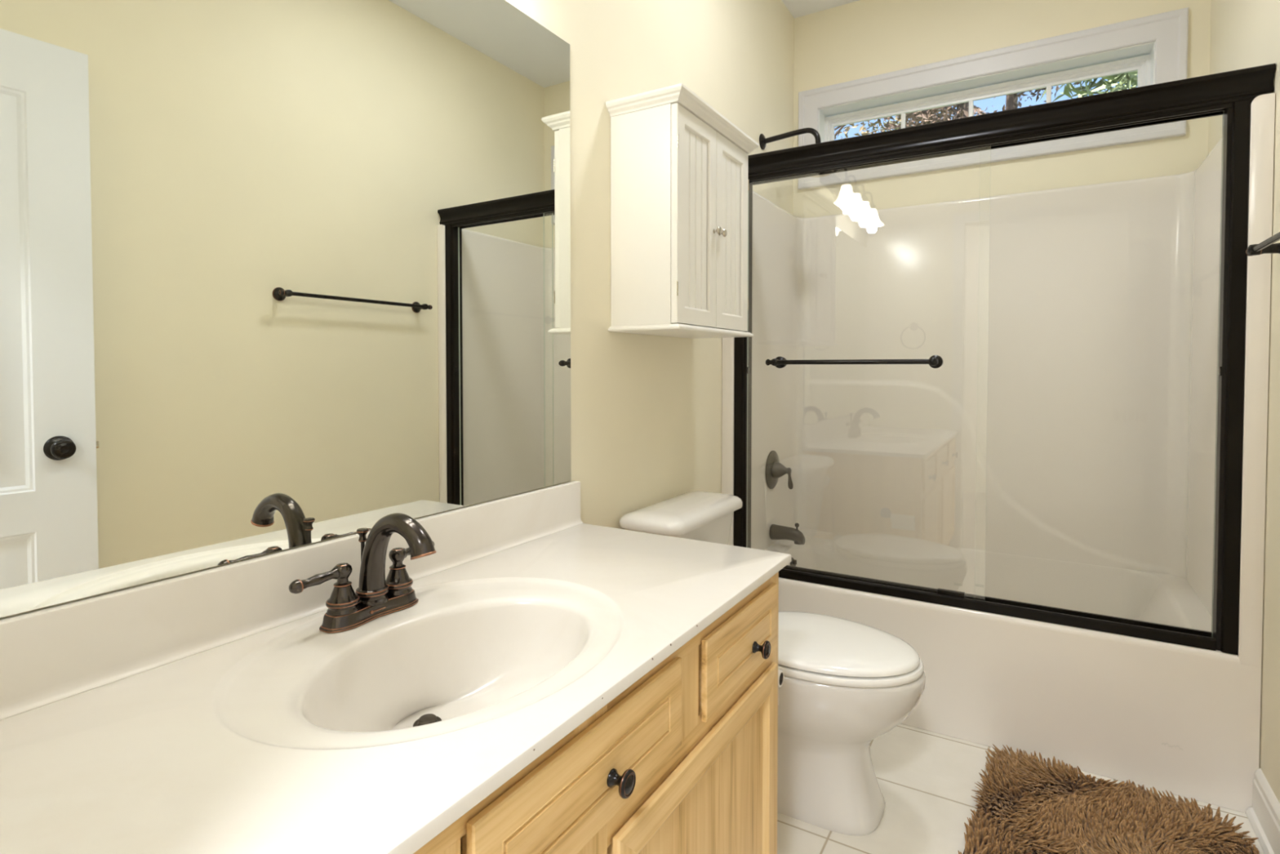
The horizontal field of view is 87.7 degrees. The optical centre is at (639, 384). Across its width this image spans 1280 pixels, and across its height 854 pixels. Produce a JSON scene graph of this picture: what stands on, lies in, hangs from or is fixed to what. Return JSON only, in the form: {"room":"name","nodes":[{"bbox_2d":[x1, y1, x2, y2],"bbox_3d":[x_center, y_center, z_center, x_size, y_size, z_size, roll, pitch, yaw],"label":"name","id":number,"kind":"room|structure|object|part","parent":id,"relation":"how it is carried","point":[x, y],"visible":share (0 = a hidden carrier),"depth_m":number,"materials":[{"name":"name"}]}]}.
{"room":"bathroom","nodes":[
{"label":"bathroom","id":0,"kind":"room"},
{"bbox_2d":[0,0,794,618],"bbox_3d":[-0.132,-0.285,1.845,0.120,2.774,3.335,1,2,31],"label":"wall","id":1,"kind":"structure","parent":0,"point":[646,410],"depth_m":1.95,"materials":[{"name":"yellow paint"}]},
{"bbox_2d":[0,0,571,617],"bbox_3d":[-0.523,-0.283,1.074,0.005,1.075,1.351,1,2,31],"label":"wall mirror","id":2,"kind":"object","parent":1,"relation":"attached to","point":[275,275],"visible":1,"depth_m":1.00,"materials":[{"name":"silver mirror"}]},
{"bbox_2d":[0,480,583,719],"bbox_3d":[-0.509,0.310,1.087,0.028,0.105,1.380,1,2,31],"label":"backsplash","id":3,"kind":"structure","parent":1,"relation":"attached to","point":[52,654],"depth_m":0.92,"materials":[{"name":"stone"}]},
{"bbox_2d":[605,83,759,338],"bbox_3d":[0.143,-0.455,1.957,0.229,0.612,0.530,1,2,31],"label":"upper cabinet","id":4,"kind":"object","parent":1,"relation":"attached to","point":[680,183],"visible":1,"depth_m":1.78,"materials":[{"name":"white paint"}]},
{"bbox_3d":[0.138,-0.156,1.967,0.218,0.014,0.508,1,2,31],"label":"moulding","id":5,"kind":"part","parent":4,"relation":"part of","materials":[{"name":"white paint"}]},
{"bbox_3d":[0.143,-0.744,1.950,0.229,0.033,0.530,1,2,31],"label":"crown","id":6,"kind":"part","parent":4,"relation":"part of","materials":[{"name":"white paint"}]},
{"bbox_3d":[0.150,-0.442,1.813,0.018,0.559,0.238,1,2,31],"label":"cabinet door","id":7,"kind":"part","parent":4,"relation":"part of","materials":[{"name":"white paint"}]},
{"bbox_3d":[0.220,-0.437,1.890,0.022,0.024,0.024,1,2,31],"label":"knob","id":8,"kind":"part","parent":4,"relation":"part of","materials":[{"name":"silver metal"}]},
{"bbox_3d":[0.238,-0.437,1.921,0.022,0.024,0.024,1,2,31],"label":"knob","id":9,"kind":"part","parent":4,"relation":"part of","materials":[{"name":"silver metal"}]},
{"bbox_3d":[0.274,-0.447,2.018,0.018,0.559,0.238,1,2,31],"label":"cabinet door","id":10,"kind":"part","parent":4,"relation":"part of","materials":[{"name":"white paint"}]},
{"bbox_2d":[759,127,830,177],"bbox_3d":[0.631,-0.939,2.697,0.291,0.201,0.106,1,2,31],"label":"shower fixture","id":11,"kind":"object","parent":1,"relation":"attached to","point":[763,140],"visible":0.66,"depth_m":2.70,"materials":[{"name":"brown metal"}]},
{"bbox_3d":[0.617,-0.973,2.704,0.239,0.115,0.021,1,2,31],"label":"arm","id":12,"kind":"part","parent":11,"relation":"part of","materials":[{"name":"brown metal"}]},
{"bbox_2d":[781,0,859,18],"bbox_3d":[0.561,-1.711,1.390,1.740,0.100,3.335,1,2,31],"label":"ceiling","id":13,"kind":"structure","parent":0,"point":[797,8],"depth_m":2.99,"materials":[{"name":"paint"}]},
{"bbox_2d":[793,0,1211,217],"bbox_3d":[1.391,-0.310,2.803,1.500,2.774,0.120,1,2,31],"label":"wall","id":14,"kind":"structure","parent":0,"point":[860,39],"depth_m":2.74,"materials":[{"name":"yellow paint"}]},
{"bbox_2d":[797,7,1188,190],"bbox_3d":[1.369,-1.123,2.780,1.408,0.444,0.136,1,2,31],"label":"window","id":15,"kind":"structure","parent":14,"relation":"in","point":[1162,37],"depth_m":2.67,"materials":[{"name":"paint"}]},
{"bbox_3d":[1.396,-1.119,2.823,1.230,0.251,0.030,1,2,31],"label":"sash","id":16,"kind":"part","parent":15,"relation":"part of","materials":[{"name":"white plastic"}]},
{"bbox_2d":[777,723,1263,853],"bbox_3d":[0.561,1.162,1.464,1.740,0.100,3.335,1,2,31],"label":"floor","id":17,"kind":"structure","parent":0,"point":[926,779],"depth_m":1.75,"materials":[{"name":"white tile"}]},
{"bbox_2d":[413,571,778,853],"bbox_3d":[-0.274,0.754,0.948,0.584,0.741,1.352,1,2,31],"label":"vanity cabinet","id":18,"kind":"object","parent":17,"relation":"on","point":[684,759],"visible":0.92,"depth_m":0.97,"materials":[{"name":"brown wood"}]},
{"bbox_2d":[0,480,791,853],"bbox_3d":[-0.280,0.394,0.951,0.564,0.267,1.380,1,2,31],"label":"countertop","id":19,"kind":"structure","parent":18,"relation":"on","point":[208,711],"depth_m":0.83,"materials":[{"name":"stone"}]},
{"bbox_2d":[288,512,436,633],"bbox_3d":[-0.424,0.281,1.065,0.201,0.170,0.211,0,1,-13],"label":"faucet","id":20,"kind":"object","parent":19,"relation":"on","point":[375,597],"visible":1,"depth_m":1.03,"materials":[{"name":"brown metal"}]},
{"bbox_3d":[-0.473,0.289,0.988,0.028,0.030,0.099,1,2,31],"label":"lever","id":21,"kind":"part","parent":20,"relation":"part of","materials":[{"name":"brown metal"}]},
{"bbox_3d":[-0.455,0.323,1.020,0.048,0.044,0.048,1,2,31],"label":"handle","id":22,"kind":"part","parent":20,"relation":"part of","materials":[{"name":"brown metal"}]},
{"bbox_3d":[-0.446,0.289,1.073,0.019,0.118,0.019,1,2,31],"label":"lift rod","id":23,"kind":"part","parent":20,"relation":"part of","materials":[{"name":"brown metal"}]},
{"bbox_3d":[-0.428,0.355,1.064,0.054,0.023,0.167,1,2,31],"label":"plate","id":24,"kind":"part","parent":20,"relation":"part of","materials":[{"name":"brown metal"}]},
{"bbox_3d":[-0.378,0.271,1.032,0.163,0.148,0.050,1,2,31],"label":"spout","id":25,"kind":"part","parent":20,"relation":"part of","materials":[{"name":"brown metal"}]},
{"bbox_3d":[-0.402,0.321,1.107,0.048,0.044,0.048,1,2,31],"label":"handle","id":26,"kind":"part","parent":20,"relation":"part of","materials":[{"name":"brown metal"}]},
{"bbox_3d":[-0.387,0.285,1.138,0.027,0.030,0.099,1,2,25],"label":"lever","id":27,"kind":"part","parent":20,"relation":"part of","materials":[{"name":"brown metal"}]},
{"bbox_3d":[-0.057,0.476,0.817,0.025,0.132,0.425,1,2,31],"label":"drawer","id":28,"kind":"part","parent":18,"relation":"part of","materials":[{"name":"brown wood"}]},
{"bbox_3d":[-0.023,0.488,0.821,0.029,0.033,0.033,1,2,31],"label":"knob","id":29,"kind":"part","parent":18,"relation":"part of","materials":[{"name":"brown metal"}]},
{"bbox_3d":[0.116,0.783,1.111,0.025,0.425,0.593,1,2,31],"label":"cabinet door","id":30,"kind":"part","parent":18,"relation":"part of","materials":[{"name":"brown wood"}]},
{"bbox_3d":[0.183,0.471,1.214,0.025,0.132,0.332,1,2,31],"label":"drawer","id":31,"kind":"part","parent":18,"relation":"part of","materials":[{"name":"brown wood"}]},
{"bbox_3d":[0.225,0.487,1.232,0.029,0.033,0.033,1,2,31],"label":"knob","id":32,"kind":"part","parent":18,"relation":"part of","materials":[{"name":"brown metal"}]},
{"bbox_3d":[0.226,0.637,1.475,0.158,0.048,0.073,1,2,31],"label":"toilet paper holder","id":33,"kind":"object","parent":18,"relation":"attached to","visible":0},
{"bbox_2d":[777,669,783,705],"bbox_3d":[0.266,0.659,1.483,0.100,0.069,0.035,1,2,31],"label":"toilet paper","id":34,"kind":"object","parent":33,"relation":"hanging from","point":[780,681],"visible":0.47,"depth_m":1.46,"materials":[{"name":"white paper"}]},
{"bbox_2d":[619,490,925,835],"bbox_3d":[0.374,0.733,1.833,0.762,0.766,0.455,1,2,31],"label":"toilet","id":35,"kind":"object","parent":17,"relation":"on","point":[846,684],"visible":0.44,"depth_m":1.67,"materials":[{"name":"white ceramic"}]},
{"bbox_3d":[0.127,0.546,1.979,0.172,0.314,0.414,1,2,31],"label":"tank","id":36,"kind":"part","parent":35,"relation":"part of","materials":[{"name":"white ceramic"}]},
{"bbox_3d":[0.134,0.368,1.969,0.201,0.043,0.455,1,2,31],"label":"tank lid","id":37,"kind":"part","parent":35,"relation":"part of","materials":[{"name":"white ceramic"}]},
{"bbox_3d":[0.482,0.676,1.768,0.483,0.027,0.358,1,2,31],"label":"seat lid","id":38,"kind":"part","parent":35,"relation":"part of","materials":[{"name":"white plastic"}]},
{"bbox_3d":[0.488,0.701,1.765,0.487,0.018,0.368,1,2,31],"label":"seat","id":39,"kind":"part","parent":35,"relation":"part of","materials":[{"name":"white plastic"}]},
{"bbox_2d":[721,93,1275,813],"bbox_3d":[1.150,0.167,2.415,1.496,1.839,0.807,1,2,31],"label":"shower","id":40,"kind":"object","parent":17,"relation":"on","point":[1098,312],"visible":0.91,"depth_m":2.52,"materials":[{"name":"white plastic"}]},
{"bbox_2d":[764,450,793,488],"bbox_3d":[0.592,0.355,2.767,0.091,0.160,0.160,1,2,31],"label":"shower valve","id":41,"kind":"object","parent":40,"relation":"attached to","point":[775,469],"visible":1,"depth_m":2.75,"materials":[{"name":"brown metal"}]},
{"bbox_3d":[0.592,0.355,2.767,0.072,0.068,0.068,1,2,31],"label":"handle","id":42,"kind":"part","parent":41,"relation":"part of","materials":[{"name":"brown metal"}]},
{"bbox_3d":[0.621,0.397,2.751,0.024,0.068,0.021,1,2,31],"label":"lever","id":43,"kind":"part","parent":41,"relation":"part of","materials":[{"name":"brown metal"}]},
{"bbox_2d":[768,522,804,544],"bbox_3d":[0.612,0.610,2.762,0.137,0.086,0.062,1,2,31],"label":"tub spout","id":44,"kind":"object","parent":40,"relation":"attached to","point":[776,531],"visible":1,"depth_m":2.74,"materials":[{"name":"brown metal"}]},
{"bbox_3d":[0.632,0.747,2.751,0.030,0.072,0.072,1,2,31],"label":"overflow plate","id":45,"kind":"part","parent":40,"relation":"part of","materials":[{"name":"brown metal"}]},
{"bbox_3d":[1.171,-0.035,2.444,1.496,1.437,0.726,1,2,31],"label":"surround panel","id":46,"kind":"part","parent":40,"relation":"part of","materials":[{"name":"white plastic"}]},
{"bbox_2d":[733,63,1275,654],"bbox_3d":[0.950,-0.062,2.077,1.496,1.503,0.120,1,2,31],"label":"shower door","id":47,"kind":"structure","parent":40,"relation":"on","point":[1230,95],"depth_m":1.86,"materials":[{"name":"brown metal"}]},
{"bbox_3d":[0.478,-0.079,2.332,0.042,0.042,0.070,1,2,31],"label":"post","id":48,"kind":"part","parent":47,"relation":"part of","materials":[{"name":"brown metal"}]},
{"bbox_3d":[0.725,-0.033,2.229,0.777,1.403,0.006,1,2,31],"label":"glass panel","id":49,"kind":"part","parent":47,"relation":"part of","materials":[{"name":"white"}]},
{"bbox_3d":[0.913,-0.072,2.070,0.042,0.042,0.070,1,2,31],"label":"post","id":50,"kind":"part","parent":47,"relation":"part of","materials":[{"name":"brown metal"}]},
{"bbox_3d":[0.962,-0.769,2.079,1.496,0.089,0.073,1,2,31],"label":"header rail","id":51,"kind":"part","parent":47,"relation":"part of","materials":[{"name":"brown metal"}]},
{"bbox_3d":[1.289,-0.025,1.916,0.571,1.403,0.006,1,2,31],"label":"glass panel","id":52,"kind":"part","parent":47,"relation":"part of","materials":[{"name":"white"}]},
{"bbox_2d":[764,528,1261,813],"bbox_3d":[1.143,0.884,2.422,1.496,0.404,0.779,1,2,31],"label":"tub","id":53,"kind":"object","parent":40,"relation":"in","point":[1181,720],"depth_m":1.99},
{"bbox_2d":[958,743,1259,853],"bbox_3d":[1.045,1.089,1.473,0.634,0.044,0.913,1,2,36],"label":"bath rug","id":54,"kind":"object","parent":17,"relation":"on","point":[1025,806],"visible":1,"depth_m":1.66,"materials":[{"name":"brown fabric"}]},
{"bbox_2d":[1208,0,1279,803],"bbox_3d":[1.255,-0.264,1.009,0.120,2.774,3.335,1,2,31],"label":"wall","id":55,"kind":"structure","parent":0,"point":[1245,33],"depth_m":1.66,"materials":[{"name":"yellow paint"}]},
{"bbox_2d":[1245,768,1279,853],"bbox_3d":[0.991,1.066,0.745,0.026,0.128,2.253,1,2,31],"label":"baseboard","id":56,"kind":"structure","parent":55,"relation":"attached to","point":[1264,815],"depth_m":1.61,"materials":[{"name":"white paint"}]},
{"bbox_2d":[1245,231,1279,256],"bbox_3d":[1.319,-0.315,1.302,0.074,0.052,0.723,1,2,31],"label":"towel bar","id":57,"kind":"object","parent":55,"relation":"attached to","point":[1268,246],"visible":1,"depth_m":1.56,"materials":[{"name":"brown metal"}]},
{"bbox_3d":[1.486,-0.322,1.578,0.074,0.052,0.052,1,2,31],"label":"post","id":58,"kind":"part","parent":57,"relation":"part of","materials":[{"name":"brown metal"}]},
{"label":"outside","id":59,"kind":"structure","parent":0,"visible":0},
{"bbox_3d":[15.452,1.046,27.621,80.000,0.200,56.795,1,2,31],"label":"ground","id":60,"kind":"structure","parent":59,"visible":0},
{"bbox_2d":[834,113,901,139],"bbox_3d":[1.733,-1.832,6.752,2.538,6.620,2.414,0,1,8],"label":"tree","id":61,"kind":"object","parent":60,"relation":"on","point":[846,128],"visible":0.02,"depth_m":6.57,"materials":[{"name":"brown plant"}]},
{"bbox_2d":[861,109,954,135],"bbox_3d":[6.894,-4.334,15.824,3.194,11.168,3.278,1,2,31],"label":"tree","id":62,"kind":"object","parent":60,"relation":"on","point":[884,123],"visible":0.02,"depth_m":15.96,"materials":[{"name":"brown plant"}]},
{"bbox_2d":[869,88,985,133],"bbox_3d":[3.959,-2.632,8.263,2.764,8.152,2.699,0,1,-5],"label":"tree","id":63,"kind":"object","parent":60,"relation":"on","point":[962,111],"visible":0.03,"depth_m":8.13,"materials":[{"name":"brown plant"}]},
{"bbox_2d":[933,71,1082,123],"bbox_3d":[6.586,-3.820,11.780,3.633,10.342,3.785,0,1,-5],"label":"tree","id":64,"kind":"object","parent":60,"relation":"on","point":[1011,101],"visible":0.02,"depth_m":11.81,"materials":[{"name":"green plant"}]},
{"bbox_2d":[1039,54,1146,102],"bbox_3d":[3.877,-1.781,4.675,2.865,6.632,2.878,1,2,31],"label":"tree","id":65,"kind":"object","parent":60,"relation":"on","point":[1126,80],"visible":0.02,"depth_m":4.48,"materials":[{"name":"green plant"}]}
]}

